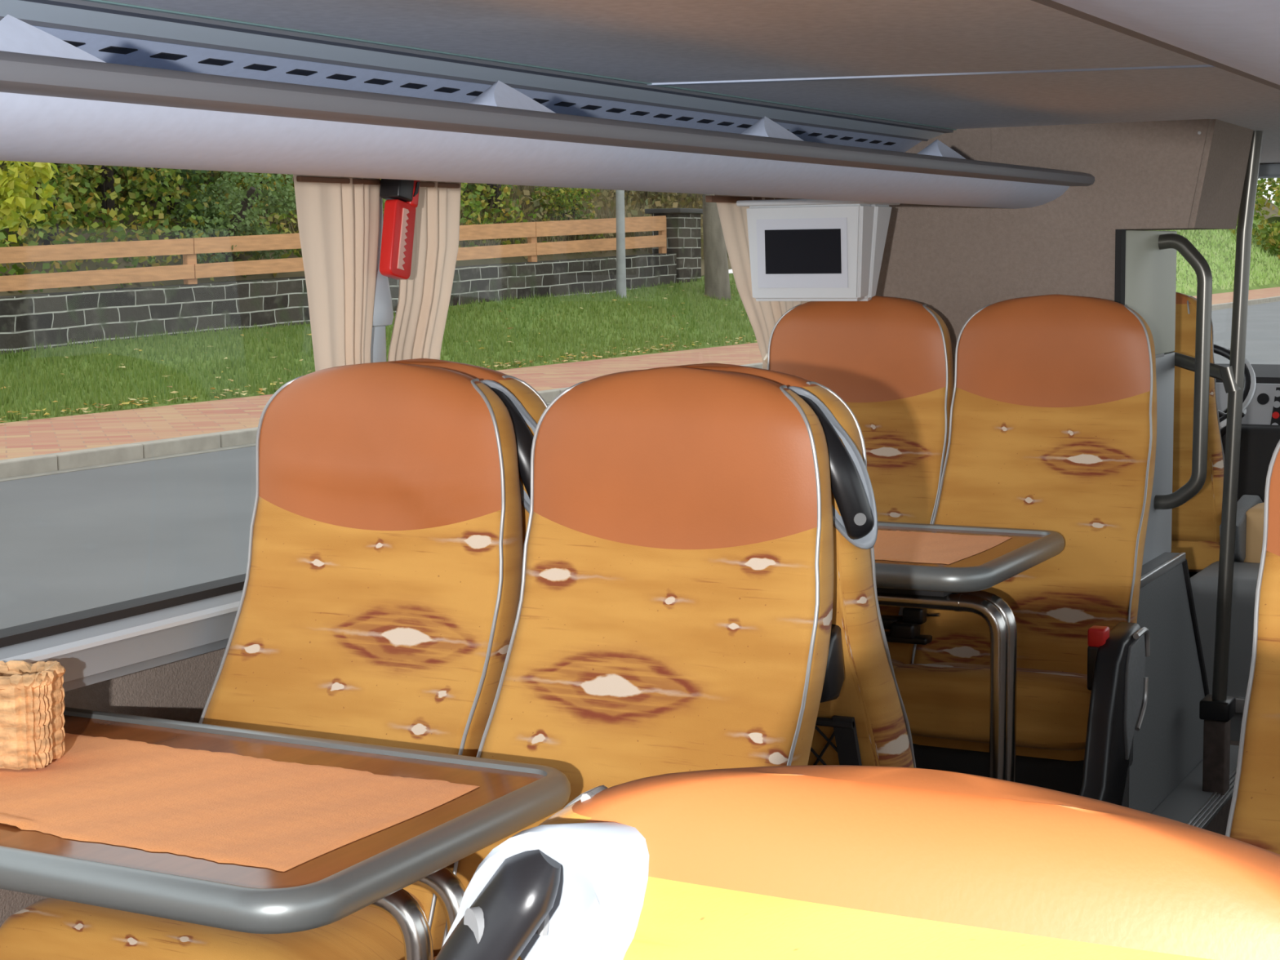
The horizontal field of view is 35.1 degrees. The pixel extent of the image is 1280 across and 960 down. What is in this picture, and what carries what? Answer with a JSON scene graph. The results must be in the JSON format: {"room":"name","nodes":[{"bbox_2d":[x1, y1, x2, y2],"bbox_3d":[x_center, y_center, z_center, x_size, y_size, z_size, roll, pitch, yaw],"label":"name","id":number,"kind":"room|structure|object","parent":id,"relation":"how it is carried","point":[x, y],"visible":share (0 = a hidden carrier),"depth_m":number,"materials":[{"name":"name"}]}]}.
{"room":"vehicle interior","nodes":[
{"label":"vehicle interior","id":0,"kind":"room"},
{"bbox_2d":[0,647,226,927],"bbox_3d":[-0.600,0.762,3.537,0.045,1.115,9.320,3,7,27],"label":"wall","id":1,"kind":"structure","parent":0,"point":[179,690],"depth_m":3.15,"materials":[{"name":"grey carpet"}]},
{"bbox_2d":[0,573,245,648],"bbox_3d":[-0.557,-0.222,3.398,0.168,0.870,9.320,3,7,27],"label":"window frame","id":2,"kind":"structure","parent":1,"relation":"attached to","point":[10,636],"depth_m":2.91,"materials":[{"name":"black"}]},
{"bbox_2d":[31,610,237,691],"bbox_3d":[-1.170,0.331,2.212,0.177,0.058,6.550,3,7,27],"label":"trim","id":3,"kind":"structure","parent":1,"relation":"attached to","point":[98,664],"depth_m":2.91,"materials":[{"name":"grey"}]},
{"bbox_2d":[370,185,393,362],"bbox_3d":[-0.446,-0.171,3.381,0.054,0.660,0.076,3,7,27],"label":"pillar cover","id":4,"kind":"structure","parent":1,"relation":"attached to","point":[383,314],"depth_m":3.37,"materials":[{"name":"grey plastic"}]},
{"bbox_2d":[379,178,420,279],"bbox_3d":[-0.398,-0.419,3.329,0.040,0.178,0.092,3,7,27],"label":"hammer","id":5,"kind":"object","parent":4,"relation":"attached to","point":[402,196],"visible":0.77,"depth_m":3.31,"materials":[{"name":"red plastic"}]},
{"bbox_2d":[102,0,1279,164],"bbox_3d":[0.559,-0.627,2.766,2.455,0.050,9.320,3,7,27],"label":"ceiling","id":6,"kind":"structure","parent":0,"point":[645,41],"depth_m":2.85,"materials":[{"name":"plastic"}]},
{"bbox_2d":[0,0,1094,208],"bbox_3d":[-0.787,-0.398,1.937,0.730,0.189,6.528,3,7,27],"label":"luggage rack","id":7,"kind":"object","parent":6,"relation":"attached to","point":[101,82],"visible":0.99,"depth_m":2.52,"materials":[{"name":"plastic"}]},
{"bbox_2d":[292,176,459,188],"bbox_3d":[-0.426,-0.491,3.344,0.017,0.008,0.460,3,7,27],"label":"rail","id":8,"kind":"object","parent":7,"relation":"attached to","point":[299,179],"visible":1,"depth_m":3.27,"materials":[{"name":"brown"}]},
{"bbox_2d":[293,174,379,371],"bbox_3d":[-0.479,-0.200,3.265,0.017,0.585,0.233,3,7,27],"label":"curtain","id":9,"kind":"object","parent":8,"relation":"hanging from","point":[338,224],"visible":0.49,"depth_m":3.25,"materials":[{"name":"beige fabric"}]},
{"bbox_2d":[387,180,461,361],"bbox_3d":[-0.369,-0.225,3.474,0.019,0.585,0.248,3,7,27],"label":"curtain","id":10,"kind":"object","parent":8,"relation":"hanging from","point":[424,298],"visible":0.47,"depth_m":3.47,"materials":[{"name":"beige fabric"}]},
{"bbox_2d":[31,25,922,152],"bbox_3d":[-0.896,-0.445,1.988,0.145,0.075,6.528,3,7,27],"label":"vent","id":11,"kind":"object","parent":7,"relation":"attached to","point":[108,46],"depth_m":2.90,"materials":[{"name":"black plastic"}]},
{"bbox_2d":[705,195,784,203],"bbox_3d":[0.282,-0.647,4.697,0.017,0.014,0.570,3,7,27],"label":"rail","id":12,"kind":"object","parent":7,"relation":"attached to","point":[708,198],"visible":0.5,"depth_m":4.51,"materials":[{"name":"brown"}]},
{"bbox_2d":[714,194,808,369],"bbox_3d":[0.292,-0.373,4.733,0.029,0.585,0.537,3,7,27],"label":"curtain","id":13,"kind":"object","parent":12,"relation":"hanging from","point":[762,316],"visible":0.2,"depth_m":4.63,"materials":[{"name":"beige fabric"}]},
{"bbox_2d":[764,352,768,364],"bbox_3d":[0.355,-0.277,4.813,0.031,0.062,0.240,3,7,27],"label":"tieback","id":14,"kind":"object","parent":13,"relation":"attached to","point":[766,356],"visible":0.04,"depth_m":4.71,"materials":[{"name":"beige fabric"}]},
{"bbox_2d":[736,199,900,301],"bbox_3d":[0.401,-0.514,4.535,0.307,0.225,0.223,3,7,27],"label":"monitor","id":15,"kind":"object","parent":7,"relation":"hanging from","point":[801,250],"visible":0.9,"depth_m":4.45,"materials":[{"name":"grey plastic"}]},
{"bbox_2d":[648,64,1214,85],"bbox_3d":[0.612,-0.655,3.253,1.317,0.003,0.012,1,7,14],"label":"trim","id":16,"kind":"structure","parent":6,"relation":"attached to","point":[1202,65],"depth_m":3.28,"materials":[{"name":"plastic"}]},
{"bbox_2d":[1031,0,1279,89],"bbox_3d":[0.626,-0.330,1.177,0.730,0.189,6.480,3,7,27],"label":"luggage rack","id":17,"kind":"object","parent":6,"relation":"attached to","point":[1242,37],"visible":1,"depth_m":0.91,"materials":[{"name":"plastic"}]},
{"bbox_2d":[1257,163,1279,178],"bbox_3d":[2.658,-1.049,6.776,2.335,0.043,0.210,3,7,27],"label":"sun visor","id":18,"kind":"object","parent":6,"relation":"attached to","point":[1270,170],"visible":0.02,"depth_m":6.92,"materials":[{"name":"grey plastic"}]},
{"bbox_2d":[875,128,1115,382],"bbox_3d":[0.703,0.004,4.927,0.915,1.685,0.030,3,7,27],"label":"wall partition","id":19,"kind":"structure","parent":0,"point":[948,260],"depth_m":4.79,"materials":[{"name":"beige fabric"}]},
{"bbox_2d":[0,600,239,662],"bbox_3d":[-1.095,0.300,2.170,0.007,0.012,6.550,3,7,27],"label":"trim","id":20,"kind":"structure","parent":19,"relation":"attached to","point":[46,653],"depth_m":2.86,"materials":[{"name":"grey"}]},
{"bbox_2d":[0,590,242,659],"bbox_3d":[-1.116,0.287,2.179,0.040,0.013,6.550,3,7,27],"label":"trim","id":21,"kind":"structure","parent":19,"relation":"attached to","point":[8,651],"depth_m":2.87,"materials":[{"name":"grey"}]},
{"bbox_2d":[1114,229,1125,305],"bbox_3d":[1.112,0.142,4.728,0.014,1.444,0.040,3,7,27],"label":"trim","id":22,"kind":"structure","parent":19,"relation":"attached to","point":[1120,234],"depth_m":4.64,"materials":[{"name":"black plastic"}]},
{"bbox_2d":[990,119,1253,231],"bbox_3d":[0.958,-0.732,4.982,0.999,0.241,0.526,3,7,27],"label":"wall panel","id":23,"kind":"structure","parent":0,"point":[1176,175],"depth_m":4.64,"materials":[{"name":"beige plastic"}]},
{"bbox_2d":[1204,740,1239,835],"bbox_3d":[2.097,0.881,5.867,2.455,0.300,2.750,3,7,27],"label":"floor","id":24,"kind":"structure","parent":0,"point":[1218,824],"depth_m":5.35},
{"bbox_2d":[1121,551,1209,813],"bbox_3d":[1.323,0.502,5.193,0.111,0.622,0.888,3,7,27],"label":"panel","id":25,"kind":"object","parent":24,"relation":"on","point":[1168,744],"visible":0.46,"depth_m":5.11,"materials":[{"name":"black plastic"}]},
{"bbox_2d":[1124,230,1212,564],"bbox_3d":[1.252,0.108,5.027,0.265,1.443,0.610,3,7,27],"label":"wall partition","id":26,"kind":"object","parent":24,"relation":"on","point":[1150,273],"depth_m":5.04,"materials":[{"name":"grey plastic"}]},
{"bbox_2d":[1170,292,1262,577],"bbox_3d":[1.680,0.021,6.458,0.539,1.269,0.533,3,7,27],"label":"seat","id":27,"kind":"object","parent":24,"relation":"on","point":[1196,524],"visible":0.21,"depth_m":6.27,"materials":[{"name":"fabric"}]},
{"bbox_2d":[1170,540,1219,572],"bbox_3d":[1.696,0.204,6.593,0.450,0.175,0.320,3,7,27],"label":"seat cushion","id":28,"kind":"object","parent":27,"relation":"on","point":[1200,554],"depth_m":6.38,"materials":[{"name":"fabric"}]},
{"bbox_2d":[1190,561,1259,741],"bbox_3d":[1.909,0.617,6.042,0.520,0.690,0.420,3,7,27],"label":"console","id":29,"kind":"object","parent":24,"relation":"on","point":[1204,584],"visible":0.16,"depth_m":5.92,"materials":[{"name":"grey plastic"}]},
{"bbox_3d":[2.001,0.330,6.312,0.330,0.100,0.300,3,7,27],"label":"tray","id":30,"kind":"object","parent":29,"relation":"attached to","visible":0},
{"bbox_2d":[1244,502,1264,563],"bbox_3d":[1.968,0.179,6.311,0.140,0.200,0.200,3,7,27],"label":"bag","id":31,"kind":"object","parent":30,"relation":"on","point":[1255,515],"visible":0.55,"depth_m":6.24,"materials":[{"name":"brown"}]},
{"bbox_2d":[1214,363,1279,502],"bbox_3d":[2.617,0.249,6.814,2.335,1.235,0.470,3,7,27],"label":"dashboard","id":32,"kind":"object","parent":24,"relation":"on","point":[1260,424],"visible":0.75,"depth_m":6.83,"materials":[{"name":"black plastic"}]},
{"bbox_2d":[1220,408,1246,437],"bbox_3d":[1.972,-0.189,6.769,0.020,0.121,0.136,-4,7,-26],"label":"lever","id":33,"kind":"object","parent":32,"relation":"attached to","point":[1223,431],"visible":0.22,"depth_m":6.79,"materials":[{"name":"black plastic"}]},
{"bbox_2d":[1213,343,1256,428],"bbox_3d":[1.792,-0.257,6.748,0.494,0.399,0.398,5,9,42],"label":"steering wheel","id":34,"kind":"object","parent":32,"relation":"attached to","point":[1250,381],"visible":0.23,"depth_m":6.65,"materials":[{"name":"black plastic"}]},
{"bbox_2d":[1214,363,1279,383],"bbox_3d":[2.348,-0.281,6.949,1.650,0.205,0.370,3,7,27],"label":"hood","id":35,"kind":"object","parent":32,"relation":"attached to","point":[1264,373],"depth_m":7.03,"materials":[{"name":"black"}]},
{"bbox_3d":[-0.109,1.242,1.775,2.575,0.060,6.570,3,7,27],"label":"floor","id":36,"kind":"structure","parent":0,"visible":0},
{"bbox_2d":[0,361,523,959],"bbox_3d":[-0.492,0.487,2.769,0.458,1.269,0.653,3,7,27],"label":"seat","id":37,"kind":"object","parent":36,"relation":"on","point":[379,603],"visible":0.8,"depth_m":2.88,"materials":[{"name":"fabric"}]},
{"bbox_2d":[0,889,426,959],"bbox_3d":[-0.539,0.654,2.692,0.450,0.255,0.440,3,7,27],"label":"seat cushion","id":38,"kind":"object","parent":37,"relation":"on","point":[49,928],"depth_m":2.53,"materials":[{"name":"fabric"}]},
{"bbox_2d":[0,706,570,959],"bbox_3d":[-0.595,0.741,2.522,0.893,0.742,0.598,3,7,27],"label":"folding table","id":39,"kind":"object","parent":36,"relation":"on","point":[373,870],"visible":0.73,"depth_m":2.25,"materials":[{"name":"silver metal"}]},
{"bbox_2d":[0,733,479,871],"bbox_3d":[-0.623,0.377,2.485,0.768,0.006,0.395,3,7,27],"label":"table runner","id":40,"kind":"object","parent":39,"relation":"on","point":[217,806],"visible":0.96,"depth_m":2.42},
{"bbox_2d":[0,660,65,769],"bbox_3d":[-0.808,0.302,2.610,0.126,0.125,0.109,0,6,3],"label":"woven basket","id":41,"kind":"object","parent":40,"relation":"on","point":[32,695],"visible":1,"depth_m":2.57,"materials":[{"name":"wicker"}]},
{"bbox_2d":[387,358,547,549],"bbox_3d":[-0.160,0.414,3.396,0.486,1.269,0.858,3,7,27],"label":"seat","id":42,"kind":"object","parent":36,"relation":"on","point":[525,406],"visible":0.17,"depth_m":2.93,"materials":[{"name":"fabric"}]},
{"bbox_2d":[433,366,834,959],"bbox_3d":[-0.041,0.501,2.602,0.458,1.269,0.533,3,7,27],"label":"seat","id":43,"kind":"object","parent":36,"relation":"on","point":[674,614],"visible":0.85,"depth_m":2.69,"materials":[{"name":"fabric"}]},
{"bbox_2d":[650,363,915,768],"bbox_3d":[0.266,0.433,3.175,0.486,1.269,0.858,3,7,27],"label":"seat","id":44,"kind":"object","parent":36,"relation":"on","point":[862,718],"visible":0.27,"depth_m":2.75,"materials":[{"name":"fabric"}]},
{"bbox_2d":[434,764,1279,959],"bbox_3d":[0.212,0.722,1.049,0.474,1.269,0.555,3,7,27],"label":"seat","id":45,"kind":"object","parent":36,"relation":"on","point":[814,862],"visible":1,"depth_m":0.78,"materials":[{"name":"fabric"}]},
{"bbox_2d":[767,295,954,668],"bbox_3d":[0.426,0.235,4.443,0.505,1.269,0.533,3,7,27],"label":"seat","id":46,"kind":"object","parent":36,"relation":"on","point":[890,359],"visible":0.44,"depth_m":4.51,"materials":[{"name":"fabric"}]},
{"bbox_2d":[891,658,905,668],"bbox_3d":[0.358,0.441,4.382,0.450,0.175,0.320,3,7,27],"label":"seat cushion","id":47,"kind":"object","parent":46,"relation":"on","point":[895,662],"depth_m":4.33,"materials":[{"name":"fabric"}]},
{"bbox_2d":[875,521,1064,782],"bbox_3d":[0.411,0.515,4.192,0.814,0.797,0.598,3,7,27],"label":"folding table","id":48,"kind":"object","parent":36,"relation":"on","point":[957,586],"visible":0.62,"depth_m":3.86,"materials":[{"name":"silver metal"}]},
{"bbox_2d":[873,529,1012,564],"bbox_3d":[0.372,0.122,4.168,0.703,0.006,0.414,3,7,27],"label":"table runner","id":49,"kind":"object","parent":48,"relation":"on","point":[891,545],"visible":0.37,"depth_m":4.07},
{"bbox_2d":[893,293,1156,805],"bbox_3d":[0.790,0.264,4.143,0.532,1.269,0.734,3,7,27],"label":"seat","id":50,"kind":"object","parent":36,"relation":"on","point":[1053,419],"visible":0.84,"depth_m":4.27,"materials":[{"name":"fabric"}]},
{"bbox_2d":[893,662,1091,760],"bbox_3d":[0.757,0.459,4.175,0.450,0.175,0.320,3,7,27],"label":"seat cushion","id":51,"kind":"object","parent":50,"relation":"on","point":[946,704],"depth_m":4.06,"materials":[{"name":"fabric"}]},
{"bbox_2d":[1151,745,1239,829],"bbox_3d":[1.353,0.829,5.036,0.135,0.021,1.450,3,7,27],"label":"step","id":52,"kind":"structure","parent":36,"relation":"on","point":[1187,803],"depth_m":5.13,"materials":[{"name":"grey"}]},
{"bbox_2d":[1199,130,1262,795],"bbox_3d":[1.496,-0.031,5.121,0.120,1.682,0.090,3,7,27],"label":"pole","id":53,"kind":"object","parent":52,"relation":"on","point":[1217,709],"visible":0.96,"depth_m":5.11,"materials":[{"name":"grey metal"}]},
{"bbox_2d":[1168,351,1225,380],"bbox_3d":[1.438,-0.289,5.183,0.034,0.078,0.240,-5,7,-31],"label":"rail","id":54,"kind":"object","parent":53,"relation":"attached to","point":[1182,361],"visible":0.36,"depth_m":5.20,"materials":[{"name":"grey metal"}]},
{"bbox_2d":[1225,440,1279,854],"bbox_3d":[0.842,0.540,2.161,0.458,1.269,0.533,3,7,27],"label":"seat","id":55,"kind":"object","parent":36,"relation":"on","point":[1254,815],"visible":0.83,"depth_m":2.35,"materials":[{"name":"fabric"}]},
{"label":"outside","id":56,"kind":"structure","parent":0,"visible":0},
{"bbox_2d":[0,217,1279,422],"bbox_3d":[7.943,-5.579,50.801,4.500,3.189,102.000,3,7,27],"label":"grass verge","id":57,"kind":"structure","parent":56,"point":[1271,284],"depth_m":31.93,"materials":[{"name":"green plant"}]},
{"bbox_2d":[0,253,676,354],"bbox_3d":[-8.448,-1.445,24.235,0.400,2.331,39.200,3,7,27],"label":"stone wall","id":58,"kind":"structure","parent":57,"relation":"on","point":[26,321],"depth_m":28.71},
{"bbox_2d":[0,215,666,291],"bbox_3d":[-7.230,-2.810,26.387,0.130,1.634,33.600,3,7,27],"label":"fence","id":59,"kind":"object","parent":58,"relation":"on","point":[189,271],"visible":0.71,"depth_m":29.01,"materials":[{"name":"brown wood"}]},
{"bbox_2d":[0,285,756,422],"bbox_3d":[-0.843,-2.672,33.008,4.586,1.042,33.952,3,7,27],"label":"fallen leaves","id":60,"kind":"object","parent":57,"relation":"on","point":[662,344],"visible":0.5,"depth_m":25.75,"materials":[{"name":"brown plant"}]},
{"bbox_2d":[615,190,626,297],"bbox_3d":[-0.017,-6.973,37.012,0.564,7.460,2.014,-5,8,-35],"label":"lamp post","id":61,"kind":"object","parent":57,"relation":"on","point":[620,194],"visible":0.49,"depth_m":38.09,"materials":[{"name":"grey metal"}]},
{"bbox_2d":[644,208,702,283],"bbox_3d":[0.759,-4.640,41.815,0.820,1.900,1.280,3,7,27],"label":"stone pillar","id":62,"kind":"structure","parent":57,"relation":"on","point":[683,229],"depth_m":41.43,"materials":[{"name":"grey"}]},
{"bbox_2d":[702,194,731,299],"bbox_3d":[1.331,-7.575,39.800,4.144,8.401,5.146,3,7,27],"label":"tree","id":63,"kind":"object","parent":57,"relation":"on","point":[717,281],"visible":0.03,"depth_m":40.15,"materials":[{"name":"grey plant"}]},
{"bbox_2d":[1153,220,1279,293],"bbox_3d":[18.619,-8.379,72.117,5.107,3.221,50.057,3,7,27],"label":"meadow grass","id":64,"kind":"structure","parent":57,"relation":"on","point":[1259,268],"depth_m":78.98,"materials":[{"name":"green plant"}]},
{"bbox_2d":[1229,177,1279,258],"bbox_3d":[27.350,-11.775,88.756,5.800,5.776,6.544,3,7,27],"label":"bush","id":65,"kind":"object","parent":57,"relation":"on","point":[1271,237],"visible":0.31,"depth_m":87.56,"materials":[{"name":"green plant"}]},
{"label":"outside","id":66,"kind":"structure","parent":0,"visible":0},
{"bbox_2d":[0,161,1279,296],"bbox_3d":[1.278,-11.554,59.266,15.800,12.622,112.000,3,7,27],"label":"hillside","id":67,"kind":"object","parent":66,"point":[90,264],"visible":0.02,"depth_m":29.70,"materials":[{"name":"plant"}]},
{"bbox_2d":[0,161,97,245],"bbox_3d":[-8.120,-4.803,27.762,1.765,3.594,2.845,0,6,10],"label":"bush","id":68,"kind":"object","parent":67,"relation":"on","point":[59,197],"visible":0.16,"depth_m":27.09,"materials":[{"name":"green plant"}]},
{"bbox_2d":[6,164,191,222],"bbox_3d":[-7.650,-5.214,28.996,2.238,3.392,2.915,3,7,27],"label":"bush","id":69,"kind":"object","parent":67,"relation":"on","point":[107,180],"visible":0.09,"depth_m":29.05,"materials":[{"name":"green plant"}]},
{"bbox_2d":[113,166,214,219],"bbox_3d":[-7.109,-5.880,30.556,1.822,4.145,3.033,2,7,25],"label":"bush","id":70,"kind":"object","parent":67,"relation":"on","point":[195,178],"visible":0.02,"depth_m":30.30,"materials":[{"name":"green plant"}]},
{"bbox_2d":[169,170,296,263],"bbox_3d":[-6.197,-3.793,29.938,2.004,1.834,2.515,3,7,27],"label":"bush","id":71,"kind":"object","parent":67,"relation":"on","point":[246,199],"visible":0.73,"depth_m":29.90,"materials":[{"name":"green plant"}]},
{"bbox_2d":[217,171,294,227],"bbox_3d":[-5.999,-5.759,32.203,1.777,3.941,2.830,3,7,27],"label":"bush","id":72,"kind":"object","parent":67,"relation":"on","point":[269,175],"visible":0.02,"depth_m":31.78,"materials":[{"name":"green plant"}]},
{"bbox_2d":[0,160,547,293],"bbox_3d":[-7.635,-5.388,32.288,5.578,4.709,15.220,3,7,27],"label":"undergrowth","id":73,"kind":"object","parent":67,"relation":"on","point":[113,224],"visible":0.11,"depth_m":29.14,"materials":[{"name":"green plant"}]},
{"bbox_2d":[184,173,728,258],"bbox_3d":[-3.152,-6.735,41.702,6.532,4.798,20.430,3,7,27],"label":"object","id":74,"kind":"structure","parent":67,"relation":"on","point":[524,206],"depth_m":39.74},
{"bbox_2d":[470,182,519,223],"bbox_3d":[-2.776,-6.128,37.617,1.312,3.306,1.718,3,7,27],"label":"bush","id":75,"kind":"object","parent":67,"relation":"on","point":[491,188],"visible":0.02,"depth_m":37.49,"materials":[{"name":"green plant"}]},
{"bbox_2d":[530,186,604,241],"bbox_3d":[-1.398,-5.228,39.313,1.417,1.608,1.684,0,6,8],"label":"bush","id":76,"kind":"object","parent":67,"relation":"on","point":[562,201],"visible":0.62,"depth_m":39.10,"materials":[{"name":"green plant"}]},
{"bbox_2d":[464,182,703,258],"bbox_3d":[-1.144,-8.515,48.392,9.224,6.680,22.294,3,7,27],"label":"undergrowth","id":77,"kind":"object","parent":67,"relation":"on","point":[658,203],"visible":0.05,"depth_m":41.37,"materials":[{"name":"green plant"}]},
{"bbox_2d":[628,190,688,205],"bbox_3d":[0.539,-8.405,47.155,3.405,4.142,4.982,3,7,27],"label":"bush","id":78,"kind":"object","parent":67,"relation":"on","point":[664,193],"visible":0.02,"depth_m":45.66,"materials":[{"name":"green plant"}]},
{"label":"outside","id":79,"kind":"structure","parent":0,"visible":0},
{"bbox_2d":[1266,200,1279,223],"bbox_3d":[46.747,-13.511,97.639,32.000,7.000,22.000,3,7,27],"label":"meadow","id":80,"kind":"structure","parent":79,"point":[1275,219],"depth_m":104.09,"materials":[{"name":"green plant"}]},
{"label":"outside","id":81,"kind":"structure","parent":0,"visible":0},
{"bbox_2d":[0,301,1279,629],"bbox_3d":[19.885,-2.602,37.515,23.450,0.300,105.000,3,7,27],"label":"road","id":82,"kind":"structure","parent":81,"point":[71,542],"depth_m":12.63,"materials":[{"name":"grey asphalt"}]},
{"bbox_2d":[0,296,1279,478],"bbox_3d":[11.259,-3.612,46.457,0.160,0.325,96.988,3,7,27],"label":"kerb","id":83,"kind":"object","parent":82,"relation":"on","point":[13,467],"visible":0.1,"depth_m":16.86,"materials":[{"name":"concrete"}]},
{"bbox_2d":[0,300,1279,481],"bbox_3d":[11.401,-3.596,46.384,0.160,0.106,97.000,3,7,27],"label":"gutter","id":84,"kind":"object","parent":82,"relation":"on","point":[149,459],"depth_m":16.63,"materials":[{"name":"grey concrete"}]},
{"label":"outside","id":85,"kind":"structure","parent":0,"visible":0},
{"bbox_2d":[0,286,1279,460],"bbox_3d":[9.995,-3.678,47.111,2.690,0.300,97.000,3,7,27],"label":"sidewalk","id":86,"kind":"structure","parent":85,"point":[24,438],"depth_m":20.03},
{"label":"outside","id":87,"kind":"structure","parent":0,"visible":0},
{"bbox_2d":[0,160,58,242],"bbox_3d":[-7.394,-2.712,23.002,1.237,2.873,2.091,3,7,27],"label":"bush","id":88,"kind":"object","parent":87,"point":[20,192],"visible":0.8,"depth_m":23.21,"materials":[{"name":"yellow plant"}]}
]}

